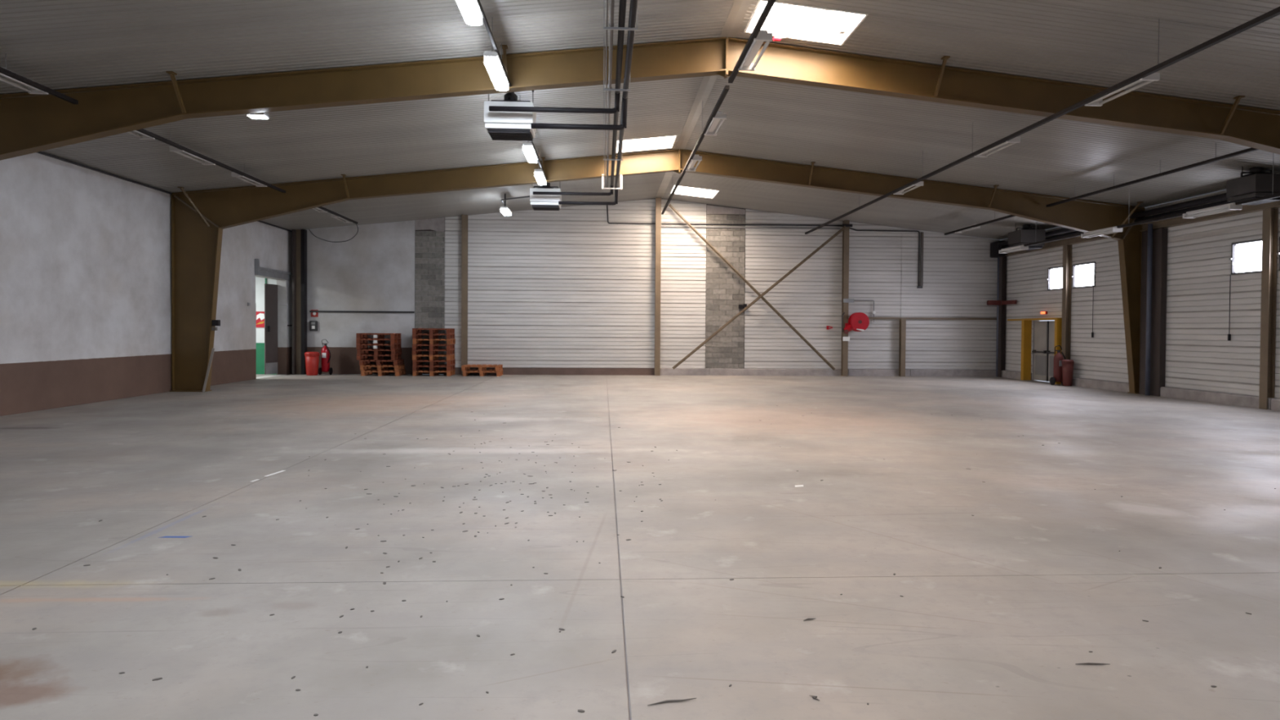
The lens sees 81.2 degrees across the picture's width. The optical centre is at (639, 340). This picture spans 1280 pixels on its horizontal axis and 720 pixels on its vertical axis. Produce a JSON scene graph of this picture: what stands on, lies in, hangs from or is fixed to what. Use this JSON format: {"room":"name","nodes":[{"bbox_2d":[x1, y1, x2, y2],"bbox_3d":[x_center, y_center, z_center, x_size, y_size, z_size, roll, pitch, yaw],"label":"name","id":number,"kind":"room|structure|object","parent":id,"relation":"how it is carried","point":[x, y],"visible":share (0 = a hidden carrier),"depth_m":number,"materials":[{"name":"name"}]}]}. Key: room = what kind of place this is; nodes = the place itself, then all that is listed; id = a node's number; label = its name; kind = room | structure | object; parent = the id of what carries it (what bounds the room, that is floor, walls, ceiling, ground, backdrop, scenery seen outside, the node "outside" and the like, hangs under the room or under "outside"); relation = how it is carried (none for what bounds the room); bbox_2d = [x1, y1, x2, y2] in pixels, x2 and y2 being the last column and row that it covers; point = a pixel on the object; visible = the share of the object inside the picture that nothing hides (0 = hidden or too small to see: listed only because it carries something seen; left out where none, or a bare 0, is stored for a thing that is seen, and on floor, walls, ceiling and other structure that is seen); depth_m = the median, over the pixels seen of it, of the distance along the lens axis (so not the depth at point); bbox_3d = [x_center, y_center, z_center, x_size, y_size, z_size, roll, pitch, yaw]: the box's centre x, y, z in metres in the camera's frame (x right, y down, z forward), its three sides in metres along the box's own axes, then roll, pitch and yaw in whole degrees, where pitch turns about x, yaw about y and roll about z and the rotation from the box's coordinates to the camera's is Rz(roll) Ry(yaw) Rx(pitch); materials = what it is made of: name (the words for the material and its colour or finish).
{"room":"warehouse","nodes":[
{"label":"warehouse","id":0,"kind":"room"},
{"bbox_2d":[0,151,292,416],"bbox_3d":[-11.982,-1.097,8.553,0.400,5.238,38.300,0,1,-3],"label":"wall","id":1,"kind":"structure","parent":0,"point":[86,251],"depth_m":16.88,"materials":[{"name":"paint"}]},
{"bbox_2d":[254,258,292,378],"bbox_3d":[-12.875,-0.723,25.893,0.605,3.950,2.890,0,1,-3],"label":"door frame","id":2,"kind":"structure","parent":1,"relation":"in","point":[270,290],"depth_m":26.44,"materials":[{"name":"metal"}]},
{"bbox_2d":[255,276,276,342],"bbox_3d":[-15.884,-0.740,24.137,5.850,4.000,6.400,0,1,-3],"label":"wall","id":3,"kind":"structure","parent":0,"point":[260,282],"depth_m":27.09,"materials":[{"name":"paint"}]},
{"bbox_2d":[256,342,276,374],"bbox_3d":[-15.989,0.645,27.001,5.740,1.140,0.012,0,1,-3],"label":"trim","id":4,"kind":"structure","parent":3,"relation":"attached to","point":[260,346],"depth_m":27.11,"materials":[{"name":"green paint"}]},
{"bbox_2d":[0,373,1279,719],"bbox_3d":[1.441,1.751,9.111,27.200,0.300,38.600,0,1,-3],"label":"floor","id":5,"kind":"structure","parent":0,"point":[998,608],"depth_m":5.77,"materials":[{"name":"concrete"}]},
{"bbox_2d":[292,229,306,374],"bbox_3d":[-12.392,-1.400,27.178,0.400,5.272,0.350,0,1,-3],"label":"column","id":6,"kind":"structure","parent":5,"relation":"on","point":[299,237],"depth_m":27.15,"materials":[{"name":"metal"}]},
{"bbox_2d":[304,351,319,375],"bbox_3d":[-11.719,0.828,26.690,0.500,0.840,0.500,0,1,-3],"label":"bin","id":7,"kind":"object","parent":5,"relation":"on","point":[312,358],"visible":1,"depth_m":26.52,"materials":[{"name":"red plastic"}]},
{"bbox_2d":[318,338,333,374],"bbox_3d":[-11.403,0.598,27.079,0.428,1.292,0.297,0,1,-3],"label":"extinguisher","id":8,"kind":"object","parent":5,"relation":"on","point":[325,353],"visible":1,"depth_m":26.98,"materials":[{"name":"red paint"}]},
{"bbox_2d":[360,368,405,376],"bbox_3d":[-9.284,1.164,27.052,1.320,0.188,0.950,0,1,-3],"label":"wooden pallet","id":9,"kind":"object","parent":5,"relation":"on","point":[366,372],"visible":0.9,"depth_m":26.73,"materials":[{"name":"orange wood"}]},
{"bbox_2d":[360,364,404,370],"bbox_3d":[-9.318,0.974,27.057,1.320,0.188,0.950,0,1,-3],"label":"wooden pallet","id":10,"kind":"object","parent":9,"relation":"on","point":[362,367],"visible":0.93,"depth_m":26.70,"materials":[{"name":"orange wood"}]},
{"bbox_2d":[359,359,404,365],"bbox_3d":[-9.355,0.783,27.080,1.320,0.188,0.950,0,1,-3],"label":"wooden pallet","id":11,"kind":"object","parent":10,"relation":"on","point":[364,362],"visible":0.91,"depth_m":26.73,"materials":[{"name":"red wood"}]},
{"bbox_2d":[356,353,401,359],"bbox_3d":[-9.450,0.593,27.072,1.320,0.188,0.950,0,1,-4],"label":"wooden pallet","id":12,"kind":"object","parent":11,"relation":"on","point":[359,357],"visible":0.97,"depth_m":26.68,"materials":[{"name":"red wood"}]},
{"bbox_2d":[356,348,401,354],"bbox_3d":[-9.431,0.403,27.070,1.320,0.188,0.950,0,1,-3],"label":"wooden pallet","id":13,"kind":"object","parent":12,"relation":"on","point":[364,351],"visible":0.94,"depth_m":26.69,"materials":[{"name":"red wood"}]},
{"bbox_2d":[355,343,400,349],"bbox_3d":[-9.447,0.213,27.037,1.320,0.188,0.950,0,1,-2],"label":"wooden pallet","id":14,"kind":"object","parent":13,"relation":"on","point":[358,346],"visible":0.94,"depth_m":26.60,"materials":[{"name":"red wood"}]},
{"bbox_2d":[355,337,400,343],"bbox_3d":[-9.445,0.023,27.033,1.320,0.188,0.950,0,1,-2],"label":"wooden pallet","id":15,"kind":"object","parent":14,"relation":"on","point":[365,340],"visible":0.97,"depth_m":26.62,"materials":[{"name":"red wood"}]},
{"bbox_2d":[355,333,400,338],"bbox_3d":[-9.453,-0.167,27.047,1.320,0.188,0.950,0,1,-3],"label":"wooden pallet","id":16,"kind":"object","parent":15,"relation":"on","point":[358,335],"visible":1,"depth_m":26.61,"materials":[{"name":"red wood"}]},
{"bbox_2d":[412,368,455,376],"bbox_3d":[-7.481,1.174,27.160,1.320,0.188,0.950,0,1,-3],"label":"wooden pallet","id":17,"kind":"object","parent":5,"relation":"on","point":[415,373],"visible":0.93,"depth_m":26.72,"materials":[{"name":"orange wood"}]},
{"bbox_2d":[412,364,455,370],"bbox_3d":[-7.480,0.984,27.141,1.320,0.188,0.950,0,1,-3],"label":"wooden pallet","id":18,"kind":"object","parent":17,"relation":"on","point":[417,367],"visible":0.93,"depth_m":26.75,"materials":[{"name":"red wood"}]},
{"bbox_2d":[413,359,455,365],"bbox_3d":[-7.478,0.794,27.166,1.320,0.188,0.950,0,1,-3],"label":"wooden pallet","id":19,"kind":"object","parent":18,"relation":"on","point":[449,362],"visible":0.94,"depth_m":26.73,"materials":[{"name":"red wood"}]},
{"bbox_2d":[412,354,454,359],"bbox_3d":[-7.489,0.604,27.138,1.320,0.188,0.950,0,1,-3],"label":"wooden pallet","id":20,"kind":"object","parent":19,"relation":"on","point":[417,357],"visible":0.96,"depth_m":26.72,"materials":[{"name":"orange wood"}]},
{"bbox_2d":[412,348,454,355],"bbox_3d":[-7.495,0.414,27.160,1.320,0.188,0.950,0,1,-3],"label":"wooden pallet","id":21,"kind":"object","parent":20,"relation":"on","point":[449,352],"visible":0.96,"depth_m":26.73,"materials":[{"name":"red wood"}]},
{"bbox_2d":[412,343,454,349],"bbox_3d":[-7.491,0.224,27.141,1.320,0.188,0.950,0,1,-3],"label":"wooden pallet","id":22,"kind":"object","parent":21,"relation":"on","point":[418,346],"visible":0.97,"depth_m":26.72,"materials":[{"name":"red wood"}]},
{"bbox_2d":[412,338,455,344],"bbox_3d":[-7.470,0.035,27.130,1.320,0.188,0.950,0,1,-2],"label":"wooden pallet","id":23,"kind":"object","parent":22,"relation":"on","point":[415,341],"visible":0.98,"depth_m":26.68,"materials":[{"name":"orange wood"}]},
{"bbox_2d":[412,333,454,338],"bbox_3d":[-7.495,-0.156,27.155,1.320,0.188,0.950,0,1,-3],"label":"wooden pallet","id":24,"kind":"object","parent":23,"relation":"on","point":[419,335],"visible":0.95,"depth_m":26.73,"materials":[{"name":"red wood"}]},
{"bbox_2d":[412,328,454,333],"bbox_3d":[-7.496,-0.346,27.149,1.320,0.188,0.950,0,1,-3],"label":"wooden pallet","id":25,"kind":"object","parent":24,"relation":"on","point":[415,331],"visible":1,"depth_m":26.71,"materials":[{"name":"red wood"}]},
{"bbox_2d":[461,214,467,374],"bbox_3d":[-6.459,-1.674,27.502,0.200,5.886,0.180,0,1,-3],"label":"wall post","id":26,"kind":"object","parent":5,"relation":"on","point":[464,217],"visible":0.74,"depth_m":27.42,"materials":[{"name":"metal"}]},
{"bbox_2d":[462,369,502,376],"bbox_3d":[-5.719,1.184,27.248,1.320,0.188,0.950,0,1,-4],"label":"wooden pallet","id":27,"kind":"object","parent":5,"relation":"on","point":[465,373],"visible":0.97,"depth_m":26.82,"materials":[{"name":"orange wood"}]},
{"bbox_2d":[461,364,502,371],"bbox_3d":[-5.752,0.994,27.263,1.320,0.188,0.950,0,1,-2],"label":"wooden pallet","id":28,"kind":"object","parent":27,"relation":"on","point":[464,367],"visible":1,"depth_m":26.86,"materials":[{"name":"orange wood"}]},
{"bbox_2d":[0,36,1279,159],"bbox_3d":[1.299,-1.767,12.393,26.600,6.632,0.840,0,1,-3],"label":"roof beam","id":29,"kind":"structure","parent":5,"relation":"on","point":[30,123],"depth_m":12.48,"materials":[{"name":"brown metal"}]},
{"bbox_2d":[477,0,549,186],"bbox_3d":[-2.260,-4.253,14.592,0.036,0.050,15.500,0,1,-3],"label":"cable tray","id":30,"kind":"object","parent":29,"relation":"attached to","point":[485,20],"visible":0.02,"depth_m":10.76,"materials":[{"name":"metal"}]},
{"bbox_2d":[31,413,1275,716],"bbox_3d":[0.803,1.578,10.217,12.347,0.004,13.656,0,1,-3],"label":"debris flecks","id":31,"kind":"object","parent":5,"relation":"on","point":[239,570],"visible":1,"depth_m":5.90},
{"bbox_2d":[169,148,1145,393],"bbox_3d":[0.914,-1.888,20.183,26.600,6.632,0.840,0,1,-3],"label":"frame","id":32,"kind":"object","parent":5,"relation":"on","point":[199,218],"visible":0.93,"depth_m":20.16,"materials":[{"name":"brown metal"}]},
{"bbox_2d":[601,173,622,189],"bbox_3d":[-0.757,-4.304,20.233,0.560,0.400,0.040,0,1,-3],"label":"hanger","id":33,"kind":"object","parent":32,"relation":"attached to","point":[602,177],"visible":1,"depth_m":20.22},
{"bbox_2d":[488,0,626,195],"bbox_3d":[-1.383,-4.001,11.285,2.208,0.263,18.800,0,1,-3],"label":"insulated pipe","id":34,"kind":"object","parent":33,"relation":"hanging from","point":[622,9],"visible":0.98,"depth_m":12.70,"materials":[{"name":"black rubber"}]},
{"bbox_2d":[531,0,637,204],"bbox_3d":[-0.978,-3.878,11.404,1.651,0.474,18.995,0,1,-3],"label":"insulated pipe","id":35,"kind":"object","parent":33,"relation":"hanging from","point":[633,3],"visible":0.99,"depth_m":12.90,"materials":[{"name":"black rubber"}]},
{"bbox_2d":[654,197,661,375],"bbox_3d":[0.665,-1.999,27.849,0.200,6.618,0.180,0,1,-3],"label":"wall post","id":36,"kind":"object","parent":5,"relation":"on","point":[658,200],"visible":1,"depth_m":27.76,"materials":[{"name":"metal"}]},
{"bbox_2d":[840,220,849,376],"bbox_3d":[7.754,-1.588,28.206,0.200,5.876,0.180,0,1,-3],"label":"wall post","id":37,"kind":"object","parent":5,"relation":"on","point":[845,286],"visible":1,"depth_m":28.12,"materials":[{"name":"metal"}]},
{"bbox_2d":[671,226,846,369],"bbox_3d":[4.468,-1.611,27.846,6.524,5.427,0.066,0,1,-3],"label":"diagonal brace","id":38,"kind":"object","parent":37,"relation":"attached to","point":[843,228],"visible":1,"depth_m":27.86,"materials":[{"name":"brown paint"}]},
{"bbox_2d":[668,204,835,370],"bbox_3d":[4.202,-1.968,27.887,6.360,6.172,0.066,0,1,-3],"label":"diagonal brace","id":39,"kind":"object","parent":38,"relation":"attached to","point":[670,206],"visible":1,"depth_m":27.90,"materials":[{"name":"brown paint"}]},
{"bbox_2d":[841,312,869,333],"bbox_3d":[8.075,-0.653,28.061,0.982,0.812,0.490,0,1,-3],"label":"hose reel","id":40,"kind":"object","parent":37,"relation":"attached to","point":[857,322],"visible":1,"depth_m":27.89,"materials":[{"name":"red paint"}]},
{"bbox_2d":[898,318,906,376],"bbox_3d":[9.959,0.268,28.344,0.180,2.190,0.180,0,1,-3],"label":"wall post","id":41,"kind":"object","parent":5,"relation":"on","point":[902,340],"visible":1,"depth_m":28.26,"materials":[{"name":"metal"}]},
{"bbox_2d":[997,256,1006,377],"bbox_3d":[13.705,-0.912,28.250,0.180,4.600,0.200,0,1,-3],"label":"wall post","id":42,"kind":"object","parent":5,"relation":"on","point":[1002,260],"visible":0.88,"depth_m":28.23,"materials":[{"name":"metal"}]},
{"bbox_2d":[995,257,999,377],"bbox_3d":[13.657,-0.990,28.417,0.139,4.750,0.139,1,1,20],"label":"downpipe","id":43,"kind":"object","parent":42,"relation":"attached to","point":[997,286],"visible":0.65,"depth_m":28.38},
{"bbox_2d":[990,240,1008,257],"bbox_3d":[13.618,-3.448,28.276,0.400,0.570,0.640,0,1,-3],"label":"duct","id":44,"kind":"object","parent":42,"relation":"attached to","point":[994,247],"visible":0.65,"depth_m":28.19,"materials":[{"name":"black metal"}]},
{"bbox_2d":[1007,317,1062,384],"bbox_3d":[13.771,0.323,26.310,0.275,2.190,3.420,0,1,-3],"label":"guard","id":45,"kind":"object","parent":5,"relation":"on","point":[1026,323],"visible":0.82,"depth_m":26.52,"materials":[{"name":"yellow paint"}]},
{"bbox_2d":[1049,345,1066,385],"bbox_3d":[13.588,0.803,24.232,0.428,1.292,0.297,0,1,-3],"label":"extinguisher","id":46,"kind":"object","parent":5,"relation":"on","point":[1058,357],"visible":0.86,"depth_m":24.14,"materials":[{"name":"red paint"}]},
{"bbox_2d":[1061,243,1071,384],"bbox_3d":[13.917,-0.852,24.366,0.180,4.600,0.200,0,1,-3],"label":"wall post","id":47,"kind":"object","parent":5,"relation":"on","point":[1067,249],"visible":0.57,"depth_m":24.34,"materials":[{"name":"metal"}]},
{"bbox_2d":[1061,359,1074,386],"bbox_3d":[13.680,1.035,23.883,0.350,0.840,0.350,0,1,-3],"label":"bin","id":48,"kind":"object","parent":5,"relation":"on","point":[1067,364],"visible":1,"depth_m":23.76,"materials":[{"name":"red paint"}]},
{"bbox_2d":[1144,223,1152,395],"bbox_3d":[13.941,-0.842,20.453,0.111,4.700,0.111,1,1,20],"label":"downpipe","id":49,"kind":"object","parent":5,"relation":"on","point":[1149,250],"visible":1,"depth_m":20.42,"materials":[{"name":"metal"}]},
{"bbox_2d":[1258,208,1278,409],"bbox_3d":[14.283,-0.711,16.967,0.180,4.550,0.200,0,1,-3],"label":"wall post","id":50,"kind":"object","parent":5,"relation":"on","point":[1270,216],"visible":1,"depth_m":16.94,"materials":[{"name":"metal"}]},
{"bbox_2d":[0,0,1279,239],"bbox_3d":[1.481,-4.399,9.017,27.400,1.518,38.800,0,1,-3],"label":"ceiling","id":51,"kind":"structure","parent":0,"point":[53,44],"depth_m":14.61,"materials":[{"name":"grey metal"}]},
{"bbox_2d":[0,53,357,223],"bbox_3d":[-9.225,-3.992,16.505,0.070,0.300,18.000,0,1,-3],"label":"cable tray","id":52,"kind":"object","parent":51,"relation":"hanging from","point":[2,70],"visible":0.73,"depth_m":14.28,"materials":[{"name":"grey metal"}]},
{"bbox_2d":[0,66,48,93],"bbox_3d":[-9.089,-3.802,10.707,0.260,0.140,1.270,0,1,-3],"label":"lamp","id":53,"kind":"object","parent":52,"relation":"attached to","point":[31,90],"visible":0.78,"depth_m":11.03,"materials":[{"name":"metal"}]},
{"bbox_2d":[168,145,215,164],"bbox_3d":[-9.331,-3.878,15.600,0.260,0.140,1.270,0,1,-3],"label":"lamp","id":54,"kind":"object","parent":52,"relation":"attached to","point":[172,148],"visible":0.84,"depth_m":15.49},
{"bbox_2d":[231,172,266,186],"bbox_3d":[-9.454,-3.917,18.097,0.260,0.140,1.270,0,1,-3],"label":"lamp","id":55,"kind":"object","parent":52,"relation":"attached to","point":[233,174],"visible":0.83,"depth_m":18.02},
{"bbox_2d":[456,0,483,25],"bbox_3d":[-2.053,-4.331,8.793,0.200,0.706,1.300,0,1,-3],"label":"ceiling lamp","id":56,"kind":"object","parent":51,"relation":"hanging from","point":[472,13],"visible":1,"depth_m":9.07,"materials":[{"name":"white plastic"}]},
{"bbox_2d":[483,17,508,90],"bbox_3d":[-2.181,-4.371,11.390,0.200,0.706,1.300,0,1,-3],"label":"ceiling lamp","id":57,"kind":"object","parent":51,"relation":"hanging from","point":[492,62],"visible":0.9,"depth_m":11.11,"materials":[{"name":"white plastic"}]},
{"bbox_2d":[484,56,508,90],"bbox_3d":[-2.183,-4.058,11.395,0.200,0.080,1.300,0,1,-3],"label":"diffuser","id":58,"kind":"object","parent":57,"relation":"attached to","point":[493,64],"depth_m":11.25,"materials":[{"name":"white"}]},
{"bbox_2d":[484,89,536,140],"bbox_3d":[-2.295,-4.205,13.264,0.840,1.174,0.650,0,1,-3],"label":"heater","id":59,"kind":"object","parent":51,"relation":"hanging from","point":[500,125],"visible":0.75,"depth_m":12.96,"materials":[{"name":"white metal"}]},
{"bbox_2d":[522,138,537,163],"bbox_3d":[-2.440,-4.453,16.633,0.200,0.706,1.300,0,1,-3],"label":"ceiling lamp","id":60,"kind":"object","parent":51,"relation":"hanging from","point":[529,151],"visible":0.78,"depth_m":16.32,"materials":[{"name":"white plastic"}]},
{"bbox_2d":[523,145,537,163],"bbox_3d":[-2.442,-4.140,16.637,0.200,0.080,1.300,0,1,-3],"label":"diffuser","id":61,"kind":"object","parent":60,"relation":"attached to","point":[529,151],"depth_m":16.47,"materials":[{"name":"white"}]},
{"bbox_2d":[533,168,546,185],"bbox_3d":[-2.571,-4.494,19.279,0.200,0.706,1.300,0,1,-3],"label":"ceiling lamp","id":62,"kind":"object","parent":51,"relation":"hanging from","point":[539,174],"visible":0.9,"depth_m":18.96,"materials":[{"name":"white plastic"}]},
{"bbox_2d":[529,182,561,210],"bbox_3d":[-2.675,-4.330,21.254,0.850,1.176,0.650,0,1,-3],"label":"heater","id":63,"kind":"object","parent":51,"relation":"hanging from","point":[538,202],"visible":0.77,"depth_m":20.95,"materials":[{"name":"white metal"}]},
{"bbox_2d":[603,0,637,30],"bbox_3d":[-0.246,-4.435,9.532,0.440,0.924,0.030,0,1,-3],"label":"hanger","id":64,"kind":"object","parent":51,"relation":"hanging from","point":[604,28],"visible":1,"depth_m":9.52,"materials":[{"name":"metal"}]},
{"bbox_2d":[604,0,608,186],"bbox_3d":[-0.505,-4.064,11.177,0.020,0.020,18.500,0,1,-3],"label":"conduit","id":65,"kind":"object","parent":64,"relation":"hanging from","point":[606,0],"visible":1,"depth_m":10.99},
{"bbox_2d":[605,0,614,187],"bbox_3d":[-0.448,-4.065,11.230,0.065,0.065,18.600,0,1,-3],"label":"conduit","id":66,"kind":"object","parent":64,"relation":"on","point":[611,2],"visible":0.93,"depth_m":11.22,"materials":[{"name":"metal"}]},
{"bbox_2d":[615,135,676,152],"bbox_3d":[0.140,-5.338,19.430,1.540,0.633,1.300,0,1,-3],"label":"skylight","id":67,"kind":"object","parent":51,"relation":"attached to","point":[660,142],"visible":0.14,"depth_m":20.05,"materials":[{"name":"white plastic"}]},
{"bbox_2d":[670,185,719,198],"bbox_3d":[1.885,-5.414,26.044,1.560,0.639,1.500,0,1,-3],"label":"skylight","id":68,"kind":"object","parent":51,"relation":"attached to","point":[683,190],"visible":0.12,"depth_m":26.76,"materials":[{"name":"white glass"}]},
{"bbox_2d":[661,0,776,214],"bbox_3d":[1.263,-4.777,17.512,0.070,0.795,18.600,0,1,-3],"label":"cable tray","id":69,"kind":"object","parent":51,"relation":"hanging from","point":[770,3],"visible":0.9,"depth_m":12.86,"materials":[{"name":"grey metal"}]},
{"bbox_2d":[685,154,702,171],"bbox_3d":[1.341,-4.447,18.722,0.260,0.140,1.270,0,1,-3],"label":"lamp","id":70,"kind":"object","parent":69,"relation":"attached to","point":[696,157],"visible":0.93,"depth_m":18.56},
{"bbox_2d":[704,111,726,135],"bbox_3d":[1.519,-4.391,15.127,0.260,0.140,1.270,0,1,-3],"label":"lamp","id":71,"kind":"object","parent":69,"relation":"attached to","point":[719,115],"visible":0.94,"depth_m":15.02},
{"bbox_2d":[737,30,773,71],"bbox_3d":[1.714,-4.330,11.182,0.260,0.140,1.270,0,1,-3],"label":"lamp","id":72,"kind":"object","parent":69,"relation":"attached to","point":[763,35],"visible":0.95,"depth_m":11.07,"materials":[{"name":"metal"}]},
{"bbox_2d":[743,0,868,45],"bbox_3d":[2.554,-5.195,11.691,1.640,0.648,1.220,0,1,-3],"label":"skylight","id":73,"kind":"object","parent":51,"relation":"attached to","point":[784,20],"visible":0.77,"depth_m":12.26,"materials":[{"name":"white glass"}]},
{"bbox_2d":[1008,223,1045,250],"bbox_3d":[13.054,-3.607,25.222,0.830,1.047,0.800,0,1,-3],"label":"heater","id":74,"kind":"object","parent":51,"relation":"hanging from","point":[1027,234],"visible":0.76,"depth_m":24.84,"materials":[{"name":"black metal"}]},
{"bbox_2d":[997,192,1228,246],"bbox_3d":[13.913,-3.439,18.283,0.150,0.143,19.250,0,1,-3],"label":"pipe","id":75,"kind":"object","parent":74,"relation":"attached to","point":[1220,197],"visible":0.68,"depth_m":19.55,"materials":[{"name":"black metal"}]},
{"bbox_2d":[804,6,1279,234],"bbox_3d":[6.824,-4.185,16.744,0.070,0.707,22.900,0,1,-3],"label":"cable tray","id":76,"kind":"object","parent":51,"relation":"hanging from","point":[1274,12],"visible":0.92,"depth_m":11.35,"materials":[{"name":"grey metal"}]},
{"bbox_2d":[973,136,1020,157],"bbox_3d":[7.068,-3.850,14.809,0.260,0.140,1.270,0,1,-3],"label":"lamp","id":77,"kind":"object","parent":76,"relation":"attached to","point":[1016,140],"visible":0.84,"depth_m":14.72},
{"bbox_2d":[1084,72,1159,106],"bbox_3d":[7.244,-3.795,11.264,0.260,0.140,1.270,0,1,-3],"label":"lamp","id":78,"kind":"object","parent":76,"relation":"attached to","point":[1155,76],"visible":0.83,"depth_m":11.16,"materials":[{"name":"plastic"}]},
{"bbox_2d":[944,142,1257,235],"bbox_3d":[11.341,-3.878,20.127,0.070,0.369,13.600,0,1,-3],"label":"cable tray","id":79,"kind":"object","parent":51,"relation":"hanging from","point":[1250,149],"visible":0.89,"depth_m":17.21,"materials":[{"name":"grey metal"}]},
{"bbox_2d":[999,152,1279,249],"bbox_3d":[12.166,-3.399,18.573,0.070,1.109,12.000,0,1,-3],"label":"cable tray","id":80,"kind":"object","parent":51,"relation":"hanging from","point":[1277,195],"visible":0.71,"depth_m":17.56,"materials":[{"name":"grey metal"}]},
{"bbox_2d":[998,244,1028,253],"bbox_3d":[11.886,-2.906,23.773,0.260,0.140,1.270,0,1,-3],"label":"lamp","id":81,"kind":"object","parent":80,"relation":"attached to","point":[1020,247],"visible":1,"depth_m":23.68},
{"bbox_2d":[1080,226,1122,237],"bbox_3d":[12.093,-2.841,19.579,0.260,0.140,1.270,0,1,-3],"label":"lamp","id":82,"kind":"object","parent":80,"relation":"attached to","point":[1111,229],"visible":1,"depth_m":19.48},
{"bbox_2d":[1182,202,1242,218],"bbox_3d":[12.268,-2.785,16.034,0.260,0.140,1.270,0,1,-3],"label":"lamp","id":83,"kind":"object","parent":80,"relation":"attached to","point":[1229,206],"visible":1,"depth_m":15.94,"materials":[{"name":"plastic"}]},
{"bbox_2d":[1226,166,1279,204],"bbox_3d":[13.508,-3.518,16.359,0.720,0.989,0.750,0,1,-3],"label":"heater","id":84,"kind":"object","parent":51,"relation":"hanging from","point":[1257,183],"visible":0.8,"depth_m":16.14,"materials":[{"name":"black metal"}]},
{"bbox_2d":[290,198,999,374],"bbox_3d":[0.519,-2.046,28.174,27.200,6.700,0.316,0,1,-3],"label":"wall","id":85,"kind":"structure","parent":0,"point":[568,286],"depth_m":28.04,"materials":[{"name":"metal"}]},
{"bbox_2d":[309,310,414,312],"bbox_3d":[-10.226,-1.055,27.488,3.780,0.060,0.045,0,1,-3],"label":"wall rail","id":86,"kind":"object","parent":85,"relation":"attached to","point":[313,311],"visible":1,"depth_m":27.47,"materials":[{"name":"metal"}]},
{"bbox_2d":[444,367,995,376],"bbox_3d":[3.264,1.192,28.177,21.080,0.260,0.120,0,1,-3],"label":"baseboard","id":87,"kind":"structure","parent":85,"relation":"attached to","point":[506,371],"depth_m":28.14,"materials":[{"name":"concrete"}]},
{"bbox_2d":[606,204,842,226],"bbox_3d":[3.214,-4.707,28.093,8.954,0.745,0.048,0,1,-3],"label":"conduit","id":88,"kind":"object","parent":85,"relation":"attached to","point":[608,222],"visible":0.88,"depth_m":28.08,"materials":[{"name":"metal"}]},
{"bbox_2d":[661,225,839,229],"bbox_3d":[4.188,-4.262,28.141,6.800,0.060,0.045,0,1,-3],"label":"channel","id":89,"kind":"object","parent":85,"relation":"attached to","point":[684,226],"visible":1,"depth_m":28.12,"materials":[{"name":"grey metal"}]},
{"bbox_2d":[849,227,919,285],"bbox_3d":[9.293,-3.176,28.418,2.754,2.225,0.052,0,1,-3],"label":"conduit","id":90,"kind":"object","parent":85,"relation":"attached to","point":[850,228],"visible":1,"depth_m":28.43,"materials":[{"name":"metal"}]},
{"bbox_2d":[920,231,923,285],"bbox_3d":[10.757,-3.110,28.496,0.090,2.050,0.050,0,1,-3],"label":"channel","id":91,"kind":"object","parent":85,"relation":"attached to","point":[922,233],"visible":1,"depth_m":28.48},
{"bbox_2d":[867,316,996,319],"bbox_3d":[11.033,-0.838,28.514,5.350,0.070,0.088,0,1,-3],"label":"wall rail","id":92,"kind":"object","parent":85,"relation":"attached to","point":[869,317],"visible":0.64,"depth_m":28.49,"materials":[{"name":"metal"}]},
{"bbox_2d":[1000,190,1279,398],"bbox_3d":[14.860,-0.940,9.882,0.250,5.230,38.300,0,1,-3],"label":"wall","id":93,"kind":"structure","parent":0,"point":[1200,355],"depth_m":19.70,"materials":[{"name":"metal"}]},
{"bbox_2d":[1031,320,1054,382],"bbox_3d":[13.980,0.370,25.630,0.155,2.080,1.660,0,1,-3],"label":"door","id":94,"kind":"structure","parent":93,"relation":"in","point":[1044,331],"depth_m":25.85,"materials":[{"name":"grey metal"}]},
{"bbox_2d":[1046,266,1062,290],"bbox_3d":[14.025,-2.082,25.059,0.170,0.760,1.030,0,1,-3],"label":"window","id":95,"kind":"structure","parent":93,"relation":"in","point":[1055,277],"depth_m":25.22,"materials":[{"name":"glass"}]},
{"bbox_2d":[1071,262,1096,288],"bbox_3d":[14.094,-2.060,23.660,0.170,0.760,1.130,0,1,-3],"label":"window","id":96,"kind":"structure","parent":93,"relation":"in","point":[1083,274],"depth_m":23.68,"materials":[{"name":"glass"}]},
{"bbox_2d":[1000,370,1279,410],"bbox_3d":[14.669,1.547,9.711,0.160,0.260,37.900,0,1,-3],"label":"baseboard","id":97,"kind":"structure","parent":93,"relation":"attached to","point":[1241,400],"depth_m":19.23,"materials":[{"name":"concrete"}]},
{"bbox_2d":[1005,200,1279,255],"bbox_3d":[14.225,-3.118,18.303,0.190,0.200,19.250,0,1,-3],"label":"beam","id":98,"kind":"structure","parent":93,"relation":"attached to","point":[1180,220],"depth_m":19.82,"materials":[{"name":"metal"}]},
{"bbox_2d":[1001,200,1230,248],"bbox_3d":[14.052,-3.298,18.292,0.150,0.143,19.250,0,1,-3],"label":"pipe","id":99,"kind":"object","parent":98,"relation":"attached to","point":[1221,202],"visible":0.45,"depth_m":19.75,"materials":[{"name":"grey metal"}]},
{"bbox_2d":[1139,228,1167,396],"bbox_3d":[14.116,-0.762,20.538,0.160,4.540,0.750,0,1,-3],"label":"column cover","id":100,"kind":"structure","parent":93,"relation":"attached to","point":[1159,271],"depth_m":20.32,"materials":[{"name":"metal"}]},
{"bbox_2d":[1228,239,1262,274],"bbox_3d":[14.394,-1.966,17.599,0.170,0.760,1.030,0,1,-3],"label":"window","id":101,"kind":"structure","parent":93,"relation":"in","point":[1246,256],"depth_m":17.71,"materials":[{"name":"glass"}]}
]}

